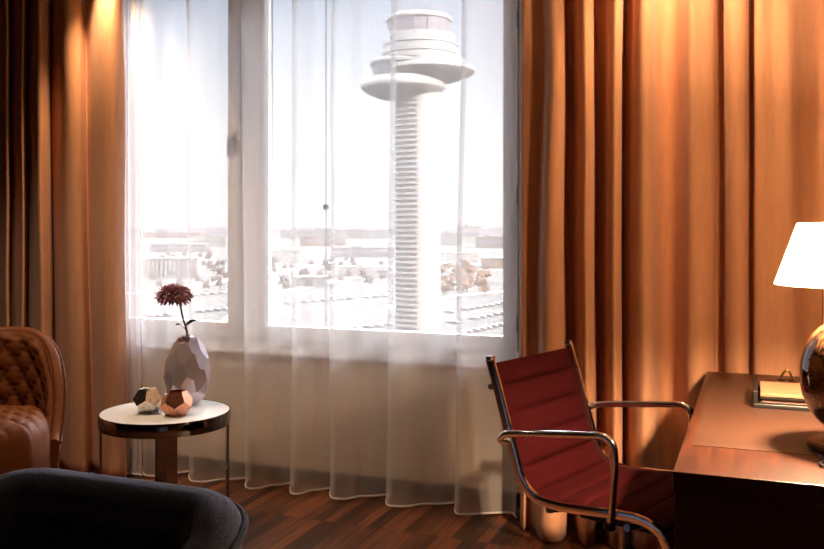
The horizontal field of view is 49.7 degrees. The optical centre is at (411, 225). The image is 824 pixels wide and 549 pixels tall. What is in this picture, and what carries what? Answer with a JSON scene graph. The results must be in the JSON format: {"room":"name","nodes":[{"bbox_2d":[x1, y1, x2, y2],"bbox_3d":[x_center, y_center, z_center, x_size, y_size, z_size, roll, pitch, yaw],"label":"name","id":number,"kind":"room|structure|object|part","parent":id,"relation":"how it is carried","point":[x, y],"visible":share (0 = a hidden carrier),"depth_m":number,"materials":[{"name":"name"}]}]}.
{"room":"hotel room","nodes":[
{"label":"hotel room","id":0,"kind":"room"},
{"bbox_2d":[125,236,502,334],"bbox_3d":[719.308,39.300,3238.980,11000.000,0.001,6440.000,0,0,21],"label":"ground","id":1,"kind":"structure","parent":0,"point":[296,313],"depth_m":526.02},
{"bbox_2d":[148,271,156,279],"bbox_3d":[-179.994,35.205,615.958,5.389,8.206,6.097,0,0,24],"label":"bare tree","id":2,"kind":"object","parent":1,"relation":"on","point":[153,275],"visible":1,"depth_m":615.58,"materials":[{"name":"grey plant"}]},
{"bbox_2d":[156,279,161,285],"bbox_3d":[-158.024,36.114,556.094,4.193,6.385,4.744,0,0,-23],"label":"bare tree","id":3,"kind":"object","parent":1,"relation":"on","point":[159,283],"visible":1,"depth_m":554.77,"materials":[{"name":"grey plant"}]},
{"bbox_2d":[142,255,197,276],"bbox_3d":[-189.565,31.101,698.823,36.247,16.398,26.800,0,0,0],"label":"building","id":4,"kind":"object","parent":1,"relation":"on","point":[163,263],"visible":0.95,"depth_m":685.89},
{"bbox_2d":[140,231,203,237],"bbox_3d":[-792.549,28.296,2944.749,197.300,22.008,60.800,0,0,0],"label":"building","id":5,"kind":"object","parent":1,"relation":"on","point":[162,234],"visible":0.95,"depth_m":2914.63,"materials":[{"name":"white concrete"}]},
{"bbox_2d":[169,268,176,277],"bbox_3d":[-180.281,35.382,671.073,5.834,7.852,5.157,0,0,-15],"label":"bare tree","id":6,"kind":"object","parent":1,"relation":"on","point":[172,271],"visible":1,"depth_m":670.17,"materials":[{"name":"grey plant"}]},
{"bbox_2d":[150,243,210,251],"bbox_3d":[-354.455,32.528,1365.269,83.935,13.543,40.800,0,0,0],"label":"building","id":7,"kind":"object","parent":1,"relation":"on","point":[159,247],"visible":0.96,"depth_m":1345.21,"materials":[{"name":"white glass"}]},
{"bbox_2d":[176,277,184,284],"bbox_3d":[-146.244,35.624,562.591,5.473,7.366,4.838,0,0,-22],"label":"bare tree","id":8,"kind":"object","parent":1,"relation":"on","point":[179,281],"visible":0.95,"depth_m":561.79,"materials":[{"name":"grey plant"}]},
{"bbox_2d":[187,268,193,275],"bbox_3d":[-168.485,35.490,677.003,5.014,7.635,5.673,0,0,26],"label":"bare tree","id":9,"kind":"object","parent":1,"relation":"on","point":[191,271],"visible":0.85,"depth_m":676.50,"materials":[{"name":"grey plant"}]},
{"bbox_2d":[190,271,197,277],"bbox_3d":[-156.707,35.782,640.010,5.238,7.050,4.630,0,0,-23],"label":"bare tree","id":10,"kind":"object","parent":1,"relation":"on","point":[194,274],"visible":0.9,"depth_m":638.85,"materials":[{"name":"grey plant"}]},
{"bbox_2d":[195,275,201,283],"bbox_3d":[-145.141,36.223,605.359,4.581,6.165,4.049,0,0,-5],"label":"bare tree","id":11,"kind":"object","parent":1,"relation":"on","point":[197,278],"visible":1,"depth_m":604.63,"materials":[{"name":"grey plant"}]},
{"bbox_2d":[202,280,209,291],"bbox_3d":[-123.505,35.727,534.949,4.702,7.160,5.319,0,0,20],"label":"bare tree","id":12,"kind":"object","parent":1,"relation":"on","point":[205,284],"visible":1,"depth_m":533.78,"materials":[{"name":"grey plant"}]},
{"bbox_3d":[-123.505,34.844,534.949,4.702,5.393,5.319,0,0,20],"label":"crown","id":13,"kind":"part","parent":12,"relation":"part of","materials":[{"name":"plant"}]},
{"bbox_2d":[206,261,213,270],"bbox_3d":[-175.820,35.026,773.069,5.625,8.565,6.364,0,0,33],"label":"bare tree","id":14,"kind":"object","parent":1,"relation":"on","point":[209,264],"visible":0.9,"depth_m":772.68,"materials":[{"name":"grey plant"}]},
{"bbox_2d":[193,235,227,246],"bbox_3d":[-378.964,27.772,1690.571,62.557,23.056,50.800,0,0,0],"label":"building","id":15,"kind":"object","parent":1,"relation":"on","point":[216,241],"visible":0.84,"depth_m":1665.58,"materials":[{"name":"white concrete"}]},
{"bbox_2d":[211,276,216,282],"bbox_3d":[-131.439,35.974,591.401,4.377,6.664,4.951,0,0,1],"label":"bare tree","id":16,"kind":"object","parent":1,"relation":"on","point":[213,279],"visible":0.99,"depth_m":589.98,"materials":[{"name":"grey plant"}]},
{"bbox_2d":[215,278,222,288],"bbox_3d":[-120.543,35.927,556.278,4.439,6.759,5.022,0,0,-35],"label":"bare tree","id":17,"kind":"object","parent":1,"relation":"on","point":[218,282],"visible":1,"depth_m":555.18,"materials":[{"name":"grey plant"}]},
{"bbox_2d":[216,266,224,276],"bbox_3d":[-143.333,34.582,664.278,6.209,9.455,7.025,0,0,12],"label":"bare tree","id":18,"kind":"object","parent":1,"relation":"on","point":[220,271],"visible":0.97,"depth_m":663.49,"materials":[{"name":"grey plant"}]},
{"bbox_2d":[278,274,288,287],"bbox_3d":[-81.563,34.852,562.641,6.623,8.914,5.854,0,0,-43],"label":"bare tree","id":19,"kind":"object","parent":1,"relation":"on","point":[283,278],"visible":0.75,"depth_m":561.93,"materials":[{"name":"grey plant"}]},
{"bbox_2d":[283,280,289,287],"bbox_3d":[-75.957,35.928,539.102,4.438,6.757,5.020,0,0,-42],"label":"bare tree","id":20,"kind":"object","parent":1,"relation":"on","point":[286,284],"visible":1,"depth_m":538.56,"materials":[{"name":"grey plant"}]},
{"bbox_2d":[272,248,304,261],"bbox_3d":[-139.733,31.964,991.583,35.733,14.672,40.800,0,0,0],"label":"building","id":21,"kind":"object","parent":1,"relation":"on","point":[281,254],"visible":0.81,"depth_m":971.52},
{"bbox_2d":[299,269,306,274],"bbox_3d":[-78.946,35.001,643.319,5.658,8.615,6.401,0,0,-39],"label":"bare tree","id":22,"kind":"object","parent":1,"relation":"on","point":[301,272],"visible":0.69,"depth_m":642.61,"materials":[{"name":"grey plant"}]},
{"bbox_2d":[306,278,312,287],"bbox_3d":[-64.730,35.979,559.280,4.370,6.655,4.944,0,0,-25],"label":"bare tree","id":23,"kind":"object","parent":1,"relation":"on","point":[308,282],"visible":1,"depth_m":558.72,"materials":[{"name":"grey plant"}]},
{"bbox_2d":[291,275,328,286],"bbox_3d":[-66.681,35.692,584.393,22.061,7.216,22.800,0,0,0],"label":"building","id":24,"kind":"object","parent":1,"relation":"on","point":[297,280],"visible":0.83,"depth_m":573.37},
{"bbox_2d":[125,227,502,235],"bbox_3d":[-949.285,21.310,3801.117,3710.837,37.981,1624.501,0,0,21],"label":"forest","id":25,"kind":"object","parent":1,"relation":"on","point":[493,231],"visible":0.26,"depth_m":3599.97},
{"bbox_2d":[316,269,323,274],"bbox_3d":[-66.620,35.166,646.429,5.441,8.284,6.155,0,0,-33],"label":"bare tree","id":26,"kind":"object","parent":1,"relation":"on","point":[320,272],"visible":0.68,"depth_m":645.60,"materials":[{"name":"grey plant"}]},
{"bbox_2d":[300,235,346,245],"bbox_3d":[-175.867,28.296,1778.850,89.225,22.008,60.800,0,0,0],"label":"building","id":27,"kind":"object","parent":1,"relation":"on","point":[317,240],"visible":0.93,"depth_m":1748.92,"materials":[{"name":"white concrete"}]},
{"bbox_2d":[280,228,392,238],"bbox_3d":[-229.753,23.217,2720.538,339.385,32.166,60.800,0,0,0],"label":"building","id":28,"kind":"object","parent":1,"relation":"on","point":[284,233],"visible":0.93,"depth_m":2690.33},
{"bbox_2d":[338,274,344,280],"bbox_3d":[-48.122,35.785,605.950,5.233,7.044,4.626,0,0,17],"label":"bare tree","id":29,"kind":"object","parent":1,"relation":"on","point":[340,277],"visible":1,"depth_m":604.71,"materials":[{"name":"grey plant"}]},
{"bbox_2d":[344,269,351,276],"bbox_3d":[-47.256,35.509,654.848,5.644,7.597,4.989,0,0,0],"label":"bare tree","id":30,"kind":"object","parent":1,"relation":"on","point":[348,272],"visible":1,"depth_m":653.37,"materials":[{"name":"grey plant"}]},
{"bbox_2d":[358,268,366,279],"bbox_3d":[-36.311,35.179,652.424,6.136,8.258,5.424,0,0,-29],"label":"bare tree","id":31,"kind":"object","parent":1,"relation":"on","point":[363,273],"visible":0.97,"depth_m":651.30,"materials":[{"name":"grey plant"}]},
{"bbox_2d":[332,245,394,256],"bbox_3d":[-62.119,32.201,1151.290,79.400,14.199,46.800,0,0,0],"label":"building","id":32,"kind":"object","parent":1,"relation":"on","point":[354,250],"visible":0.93,"depth_m":1128.36,"materials":[{"name":"white concrete"}]},
{"bbox_2d":[337,265,392,276],"bbox_3d":[-36.217,34.985,700.823,42.412,8.631,30.800,0,0,0],"label":"building","id":33,"kind":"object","parent":1,"relation":"on","point":[355,269],"visible":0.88,"depth_m":685.89,"materials":[{"name":"white concrete"}]},
{"bbox_2d":[363,324,373,328],"bbox_3d":[-16.848,38.555,342.095,4.331,1.450,1.760,0,0,44],"label":"parked car","id":34,"kind":"object","parent":1,"relation":"on","point":[369,326],"visible":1,"depth_m":341.12,"materials":[{"name":"white metal"}]},
{"bbox_2d":[364,274,373,283],"bbox_3d":[-27.922,34.916,571.407,6.527,8.785,5.769,0,0,-42],"label":"bare tree","id":35,"kind":"object","parent":1,"relation":"on","point":[369,278],"visible":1,"depth_m":570.29,"materials":[{"name":"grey plant"}]},
{"bbox_2d":[373,323,383,326],"bbox_3d":[-12.944,38.555,346.154,1.760,1.450,4.331,0,0,-44],"label":"parked car","id":36,"kind":"object","parent":1,"relation":"on","point":[377,324],"visible":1,"depth_m":345.35,"materials":[{"name":"white metal"}]},
{"bbox_2d":[379,270,387,281],"bbox_3d":[-19.901,34.957,626.678,5.715,8.703,6.466,0,0,12],"label":"bare tree","id":37,"kind":"object","parent":1,"relation":"on","point":[383,275],"visible":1,"depth_m":624.97,"materials":[{"name":"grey plant"}]},
{"bbox_2d":[383,322,393,325],"bbox_3d":[-9.332,38.555,349.909,4.331,1.450,1.760,0,0,43],"label":"parked car","id":38,"kind":"object","parent":1,"relation":"on","point":[386,323],"visible":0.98,"depth_m":349.04,"materials":[{"name":"white metal"}]},
{"bbox_2d":[360,10,474,331],"bbox_3d":[1.081,1.953,150.216,19.013,74.693,16.607,0,0,21],"label":"control tower","id":39,"kind":"object","parent":1,"relation":"on","point":[420,57],"visible":0.73,"depth_m":146.36,"materials":[{"name":"concrete"}]},
{"bbox_2d":[440,266,446,275],"bbox_3d":[23.726,35.274,701.690,6.123,8.067,7.038,0,0,-45],"label":"bare tree","id":40,"kind":"object","parent":1,"relation":"on","point":[442,269],"visible":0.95,"depth_m":700.27,"materials":[{"name":"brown plant"}]},
{"bbox_2d":[441,275,448,280],"bbox_3d":[21.681,35.942,591.714,5.107,6.729,5.871,0,0,9],"label":"bare tree","id":41,"kind":"object","parent":1,"relation":"on","point":[445,277],"visible":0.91,"depth_m":590.77,"materials":[{"name":"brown plant"}]},
{"bbox_2d":[440,282,451,293],"bbox_3d":[17.982,35.042,489.337,7.444,8.532,6.476,0,0,-18],"label":"bare tree","id":42,"kind":"object","parent":1,"relation":"on","point":[443,286],"visible":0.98,"depth_m":487.56,"materials":[{"name":"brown plant"}]},
{"bbox_2d":[440,231,461,245],"bbox_3d":[76.635,24.995,1773.850,44.030,28.610,50.800,0,0,0],"label":"building","id":43,"kind":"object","parent":1,"relation":"on","point":[446,239],"visible":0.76,"depth_m":1748.92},
{"bbox_2d":[447,277,458,287],"bbox_3d":[24.453,35.091,534.401,7.359,8.435,6.402,0,0,43],"label":"bare tree","id":44,"kind":"object","parent":1,"relation":"on","point":[452,281],"visible":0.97,"depth_m":533.13,"materials":[{"name":"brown plant"}]},
{"bbox_2d":[448,320,458,323],"bbox_3d":[16.632,38.555,358.550,4.331,1.450,1.760,0,0,32],"label":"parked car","id":45,"kind":"object","parent":1,"relation":"on","point":[451,321],"visible":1,"depth_m":357.75,"materials":[{"name":"white metal"}]},
{"bbox_2d":[452,266,462,271],"bbox_3d":[34.142,34.731,674.776,7.988,9.155,6.949,0,0,-13],"label":"bare tree","id":46,"kind":"object","parent":1,"relation":"on","point":[455,267],"visible":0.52,"depth_m":672.63,"materials":[{"name":"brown plant"}]},
{"bbox_2d":[453,269,463,280],"bbox_3d":[33.039,34.811,636.094,7.849,8.995,6.828,0,0,14],"label":"bare tree","id":47,"kind":"object","parent":1,"relation":"on","point":[457,270],"visible":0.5,"depth_m":635.28,"materials":[{"name":"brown plant"}]},
{"bbox_2d":[440,251,477,261],"bbox_3d":[52.400,33.798,991.583,40.100,11.004,40.800,0,0,0],"label":"building","id":48,"kind":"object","parent":1,"relation":"on","point":[454,256],"visible":0.95,"depth_m":971.52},
{"bbox_2d":[455,272,465,277],"bbox_3d":[32.429,35.024,595.826,7.476,8.568,6.503,0,0,8],"label":"bare tree","id":49,"kind":"object","parent":1,"relation":"on","point":[461,274],"visible":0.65,"depth_m":594.61,"materials":[{"name":"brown plant"}]},
{"bbox_2d":[457,281,468,295],"bbox_3d":[28.725,35.025,501.762,6.503,8.567,7.475,0,0,-20],"label":"bare tree","id":50,"kind":"object","parent":1,"relation":"on","point":[462,285],"visible":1,"depth_m":500.16,"materials":[{"name":"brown plant"}]},
{"bbox_2d":[459,275,467,281],"bbox_3d":[32.574,35.247,562.409,6.165,8.122,7.086,0,0,2],"label":"bare tree","id":51,"kind":"object","parent":1,"relation":"on","point":[465,277],"visible":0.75,"depth_m":561.18,"materials":[{"name":"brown plant"}]},
{"bbox_2d":[462,262,470,267],"bbox_3d":[46.807,34.862,759.324,7.759,8.893,6.750,0,0,-15],"label":"bare tree","id":52,"kind":"object","parent":1,"relation":"on","point":[467,263],"visible":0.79,"depth_m":758.66,"materials":[{"name":"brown plant"}]},
{"bbox_2d":[462,280,472,293],"bbox_3d":[31.566,35.427,517.923,5.891,7.762,6.772,0,0,44],"label":"bare tree","id":53,"kind":"object","parent":1,"relation":"on","point":[470,285],"visible":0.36,"depth_m":517.23,"materials":[{"name":"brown plant"}]},
{"bbox_2d":[458,224,479,242],"bbox_3d":[132.927,17.292,2082.470,49.347,44.016,50.800,0,0,0],"label":"building","id":54,"kind":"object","parent":1,"relation":"on","point":[469,233],"visible":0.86,"depth_m":2057.72,"materials":[{"name":"white concrete"}]},
{"bbox_2d":[465,266,474,272],"bbox_3d":[44.118,35.029,677.823,6.496,8.559,7.467,0,0,16],"label":"bare tree","id":55,"kind":"object","parent":1,"relation":"on","point":[468,270],"visible":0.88,"depth_m":675.75,"materials":[{"name":"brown plant"}]},
{"bbox_2d":[474,277,487,286],"bbox_3d":[40.993,34.844,529.909,7.791,8.930,6.778,0,0,-21],"label":"bare tree","id":56,"kind":"object","parent":1,"relation":"on","point":[479,280],"visible":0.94,"depth_m":528.40,"materials":[{"name":"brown plant"}]},
{"bbox_2d":[478,285,489,292],"bbox_3d":[40.529,36.127,500.050,4.825,6.357,5.547,0,0,44],"label":"bare tree","id":57,"kind":"object","parent":1,"relation":"on","point":[484,288],"visible":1,"depth_m":499.12,"materials":[{"name":"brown plant"}]},
{"bbox_2d":[479,270,490,276],"bbox_3d":[49.948,34.703,613.146,8.037,9.211,6.992,0,0,-34],"label":"bare tree","id":58,"kind":"object","parent":1,"relation":"on","point":[483,271],"visible":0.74,"depth_m":611.84,"materials":[{"name":"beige plant"}]},
{"bbox_2d":[476,234,502,247],"bbox_3d":[142.909,27.296,1619.863,50.818,24.009,60.800,0,0,0],"label":"building","id":59,"kind":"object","parent":1,"relation":"on","point":[487,241],"visible":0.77,"depth_m":1589.69,"materials":[{"name":"white concrete"}]},
{"bbox_2d":[481,256,502,267],"bbox_3d":[78.600,34.060,847.785,23.257,10.480,30.800,0,0,0],"label":"building","id":60,"kind":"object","parent":1,"relation":"on","point":[493,262],"visible":0.74,"depth_m":832.82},
{"bbox_2d":[126,342,520,492],"bbox_3d":[-0.423,-0.060,4.636,5.260,2.720,0.300,0,0,21],"label":"wall","id":61,"kind":"structure","parent":0,"point":[411,422],"depth_m":4.43,"materials":[{"name":"paint"}]},
{"bbox_2d":[126,0,242,347],"bbox_3d":[-1.441,-0.366,4.901,1.206,2.018,0.182,0,0,21],"label":"window","id":62,"kind":"structure","parent":61,"relation":"in","point":[229,333],"depth_m":4.67,"materials":[{"name":"white paint"}]},
{"bbox_3d":[-0.949,-0.414,4.638,0.017,0.109,0.046,0,0,21],"label":"handle lever","id":63,"kind":"part","parent":62,"relation":"part of","materials":[{"name":"metal"}]},
{"bbox_3d":[-0.939,-0.435,4.663,0.032,0.110,0.012,0,0,21],"label":"handle","id":64,"kind":"part","parent":62,"relation":"part of","materials":[{"name":"metal"}]},
{"bbox_2d":[126,342,487,368],"bbox_3d":[-0.758,0.652,4.597,2.761,0.025,0.055,0,0,21],"label":"trim","id":65,"kind":"structure","parent":61,"relation":"attached to","point":[418,361],"depth_m":4.43,"materials":[{"name":"white paint"}]},
{"bbox_2d":[126,449,519,507],"bbox_3d":[-0.480,1.266,4.489,5.260,0.067,0.016,0,0,21],"label":"baseboard","id":66,"kind":"structure","parent":61,"relation":"attached to","point":[425,489],"depth_m":4.42,"materials":[{"name":"brown wood"}]},
{"bbox_2d":[243,0,519,362],"bbox_3d":[-0.175,-0.366,4.433,1.494,2.018,0.140,0,0,21],"label":"window","id":67,"kind":"structure","parent":61,"relation":"in","point":[259,332],"depth_m":4.51,"materials":[{"name":"white paint"}]},
{"bbox_2d":[59,462,662,548],"bbox_3d":[-1.655,1.360,1.457,5.660,0.120,7.120,0,0,21],"label":"floor","id":68,"kind":"structure","parent":0,"point":[278,518],"depth_m":3.94,"materials":[{"name":"brown wood"}]},
{"bbox_2d":[0,327,66,474],"bbox_3d":[-1.853,0.880,3.737,0.746,0.840,0.695,0,0,-17],"label":"armchair","id":69,"kind":"object","parent":68,"relation":"on","point":[33,383],"visible":0.92,"depth_m":3.92,"materials":[{"name":"leather"}]},
{"bbox_3d":[-1.834,0.956,3.675,0.646,0.369,0.565,0,0,-17],"label":"seat","id":70,"kind":"part","parent":69,"relation":"part of","materials":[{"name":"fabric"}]},
{"bbox_2d":[0,468,248,548],"bbox_3d":[-0.685,0.914,1.676,0.700,0.772,0.520,0,0,22],"label":"armchair","id":71,"kind":"object","parent":68,"relation":"on","point":[41,508],"visible":1,"depth_m":1.81,"materials":[{"name":"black fabric"}]},
{"bbox_2d":[98,399,230,497],"bbox_3d":[-1.066,1.050,3.850,0.554,0.501,0.554,0,0,-20],"label":"side table","id":72,"kind":"object","parent":68,"relation":"on","point":[125,420],"visible":0.71,"depth_m":3.68,"materials":[{"name":"silver metal"}]},
{"bbox_3d":[-1.315,1.056,3.757,0.010,0.487,0.046,0,0,-20],"label":"leg","id":73,"kind":"part","parent":72,"relation":"part of","materials":[{"name":"brown metal"}]},
{"bbox_2d":[133,388,161,413],"bbox_3d":[-1.131,0.750,3.820,0.130,0.100,0.130,0,0,21],"label":"candle holder","id":74,"kind":"object","parent":72,"relation":"on","point":[147,400],"visible":0.98,"depth_m":3.78,"materials":[{"name":"metal"}]},
{"bbox_3d":[-1.159,1.056,4.098,0.046,0.487,0.010,0,0,-20],"label":"leg","id":75,"kind":"part","parent":72,"relation":"part of","materials":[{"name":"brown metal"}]},
{"bbox_3d":[-0.974,1.056,3.602,0.046,0.487,0.010,0,0,-20],"label":"leg","id":76,"kind":"part","parent":72,"relation":"part of","materials":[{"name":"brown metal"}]},
{"bbox_2d":[160,389,192,416],"bbox_3d":[-0.995,0.748,3.760,0.134,0.104,0.136,0,0,21],"label":"candle holder","id":77,"kind":"object","parent":72,"relation":"on","point":[176,402],"visible":1,"depth_m":3.72,"materials":[{"name":"orange metal"}]},
{"bbox_2d":[163,335,210,404],"bbox_3d":[-1.009,0.646,3.999,0.207,0.306,0.207,0,0,21],"label":"vase","id":78,"kind":"object","parent":72,"relation":"on","point":[187,366],"visible":0.94,"depth_m":3.93,"materials":[{"name":"ceramic"}]},
{"bbox_2d":[154,283,195,335],"bbox_3d":[-1.053,0.374,3.950,0.167,0.244,0.167,0,0,27],"label":"chrysanthemum","id":79,"kind":"object","parent":78,"relation":"on","point":[171,293],"visible":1,"depth_m":3.92,"materials":[{"name":"red plant"}]},
{"bbox_3d":[-1.034,0.402,3.977,0.013,0.188,0.076,0,0,42],"label":"stem","id":80,"kind":"part","parent":79,"relation":"part of","materials":[{"name":"green plant"}]},
{"bbox_3d":[-0.818,1.056,3.943,0.010,0.487,0.046,0,0,-20],"label":"leg","id":81,"kind":"part","parent":72,"relation":"part of","materials":[{"name":"brown metal"}]},
{"bbox_2d":[486,340,693,548],"bbox_3d":[0.664,0.860,2.888,0.695,0.879,0.632,0,0,39],"label":"office chair","id":82,"kind":"object","parent":68,"relation":"on","point":[558,458],"visible":0.84,"depth_m":2.89,"materials":[{"name":"red fabric"}]},
{"bbox_3d":[0.472,0.649,3.030,0.185,0.417,0.492,0,0,39],"label":"backrest","id":83,"kind":"part","parent":82,"relation":"part of","materials":[{"name":"red fabric"}]},
{"bbox_3d":[0.437,0.739,2.700,0.419,0.279,0.051,0,0,39],"label":"armrest","id":84,"kind":"part","parent":82,"relation":"part of","materials":[{"name":"silver metal"}]},
{"bbox_3d":[0.714,0.875,2.833,0.474,0.104,0.492,0,0,39],"label":"seat","id":85,"kind":"part","parent":82,"relation":"part of","materials":[{"name":"red fabric"}]},
{"bbox_3d":[0.811,0.675,3.084,0.632,0.494,0.017,0,0,39],"label":"frame","id":86,"kind":"part","parent":82,"relation":"part of","materials":[{"name":"silver metal"}]},
{"bbox_3d":[0.788,0.739,3.131,0.419,0.279,0.051,0,0,39],"label":"armrest","id":87,"kind":"part","parent":82,"relation":"part of","materials":[{"name":"silver metal"}]},
{"bbox_2d":[673,371,823,548],"bbox_3d":[1.204,0.929,2.601,0.725,0.741,1.500,0,0,21],"label":"writing desk","id":88,"kind":"object","parent":68,"relation":"on","point":[745,476],"visible":0.88,"depth_m":2.03,"materials":[{"name":"brown wood"}]},
{"bbox_3d":[0.939,0.953,1.925,0.711,0.695,0.040,0,0,21],"label":"panel","id":89,"kind":"part","parent":88,"relation":"part of","materials":[{"name":"brown wood"}]},
{"bbox_2d":[753,378,809,410],"bbox_3d":[1.238,0.533,2.797,0.310,0.052,0.250,0,0,21],"label":"desk tray","id":90,"kind":"object","parent":88,"relation":"on","point":[756,388],"visible":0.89,"depth_m":2.72,"materials":[{"name":"silver metal"}]},
{"bbox_2d":[760,396,806,405],"bbox_3d":[1.240,0.533,2.789,0.280,0.022,0.225,0,0,21],"label":"book","id":91,"kind":"object","parent":90,"relation":"in","point":[763,399],"visible":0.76,"depth_m":2.71,"materials":[{"name":"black paper"}]},
{"bbox_2d":[760,381,803,398],"bbox_3d":[1.236,0.517,2.788,0.270,0.010,0.226,0,0,21],"label":"notepad","id":92,"kind":"object","parent":91,"relation":"on","point":[770,389],"visible":0.77,"depth_m":2.79,"materials":[{"name":"beige paper"}]},
{"bbox_2d":[778,369,793,380],"bbox_3d":[1.361,0.540,3.240,0.056,0.040,0.056,0,0,21],"label":"brass ornament","id":93,"kind":"object","parent":90,"relation":"on","point":[781,378],"visible":1,"depth_m":3.23,"materials":[{"name":"brown metal"}]},
{"bbox_2d":[774,223,823,466],"bbox_3d":[1.106,0.276,2.168,0.354,0.567,0.478,0,0,-8],"label":"table lamp","id":94,"kind":"object","parent":88,"relation":"on","point":[802,265],"visible":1,"depth_m":2.19,"materials":[{"name":"white fabric"}]},
{"bbox_3d":[1.097,0.070,2.230,0.354,0.156,0.354,0,0,21],"label":"lamp shade","id":95,"kind":"part","parent":94,"relation":"part of","materials":[{"name":"fabric"}]},
{"bbox_3d":[1.142,0.554,2.050,0.383,0.007,0.157,0,0,21],"label":"cord","id":96,"kind":"part","parent":94,"relation":"part of","materials":[{"name":"black plastic"}]},
{"bbox_3d":[1.029,0.188,2.230,0.003,0.120,0.003,0,0,21],"label":"pull chain","id":97,"kind":"part","parent":94,"relation":"part of","materials":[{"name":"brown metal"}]},
{"bbox_3d":[-1.655,-1.495,1.457,5.660,0.150,7.120,0,0,21],"label":"ceiling","id":98,"kind":"structure","parent":0,"visible":0},
{"bbox_2d":[0,0,126,477],"bbox_3d":[-2.372,-0.064,4.903,1.953,2.712,0.198,0,0,21],"label":"drape","id":99,"kind":"object","parent":98,"relation":"hanging from","point":[62,67],"visible":0.81,"depth_m":4.64,"materials":[{"name":"fabric"}]},
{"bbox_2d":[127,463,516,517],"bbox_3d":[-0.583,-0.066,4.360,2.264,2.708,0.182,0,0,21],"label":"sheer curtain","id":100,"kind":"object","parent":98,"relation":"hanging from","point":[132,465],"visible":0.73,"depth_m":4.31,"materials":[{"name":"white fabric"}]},
{"bbox_2d":[323,0,328,329],"bbox_3d":[-0.429,-0.451,4.440,0.026,1.939,0.016,0,0,21],"label":"wand","id":101,"kind":"object","parent":98,"relation":"hanging from","point":[325,206],"visible":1,"depth_m":4.44,"materials":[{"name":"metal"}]},
{"bbox_3d":[-0.429,-0.451,4.440,0.005,1.939,0.005,0,0,44],"label":"rod","id":102,"kind":"part","parent":101,"relation":"part of","materials":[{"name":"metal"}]},
{"bbox_2d":[519,0,823,548],"bbox_3d":[1.141,-0.064,3.566,1.476,2.712,0.274,0,0,21],"label":"drape","id":103,"kind":"object","parent":98,"relation":"hanging from","point":[672,151],"visible":0.71,"depth_m":3.60,"materials":[{"name":"fabric"}]},
{"label":"outside","id":104,"kind":"structure","parent":0,"visible":0},
{"bbox_2d":[221,262,450,320],"bbox_3d":[-14.366,39.180,641.188,144.659,0.001,657.205,0,0,21],"label":"road","id":105,"kind":"structure","parent":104,"point":[281,293],"depth_m":540.60,"materials":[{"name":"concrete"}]},
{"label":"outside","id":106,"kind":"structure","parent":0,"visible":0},
{"bbox_2d":[334,290,502,327],"bbox_3d":[13.836,39.180,443.166,46.528,0.001,277.265,0,0,21],"label":"road","id":107,"kind":"structure","parent":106,"point":[356,319],"depth_m":393.97,"materials":[{"name":"grey asphalt"}]},
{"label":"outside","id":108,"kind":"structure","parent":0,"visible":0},
{"bbox_2d":[125,262,331,293],"bbox_3d":[-130.376,39.180,735.427,106.195,0.001,472.677,0,0,21],"label":"road","id":109,"kind":"structure","parent":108,"point":[309,265],"depth_m":606.48,"materials":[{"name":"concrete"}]}
]}

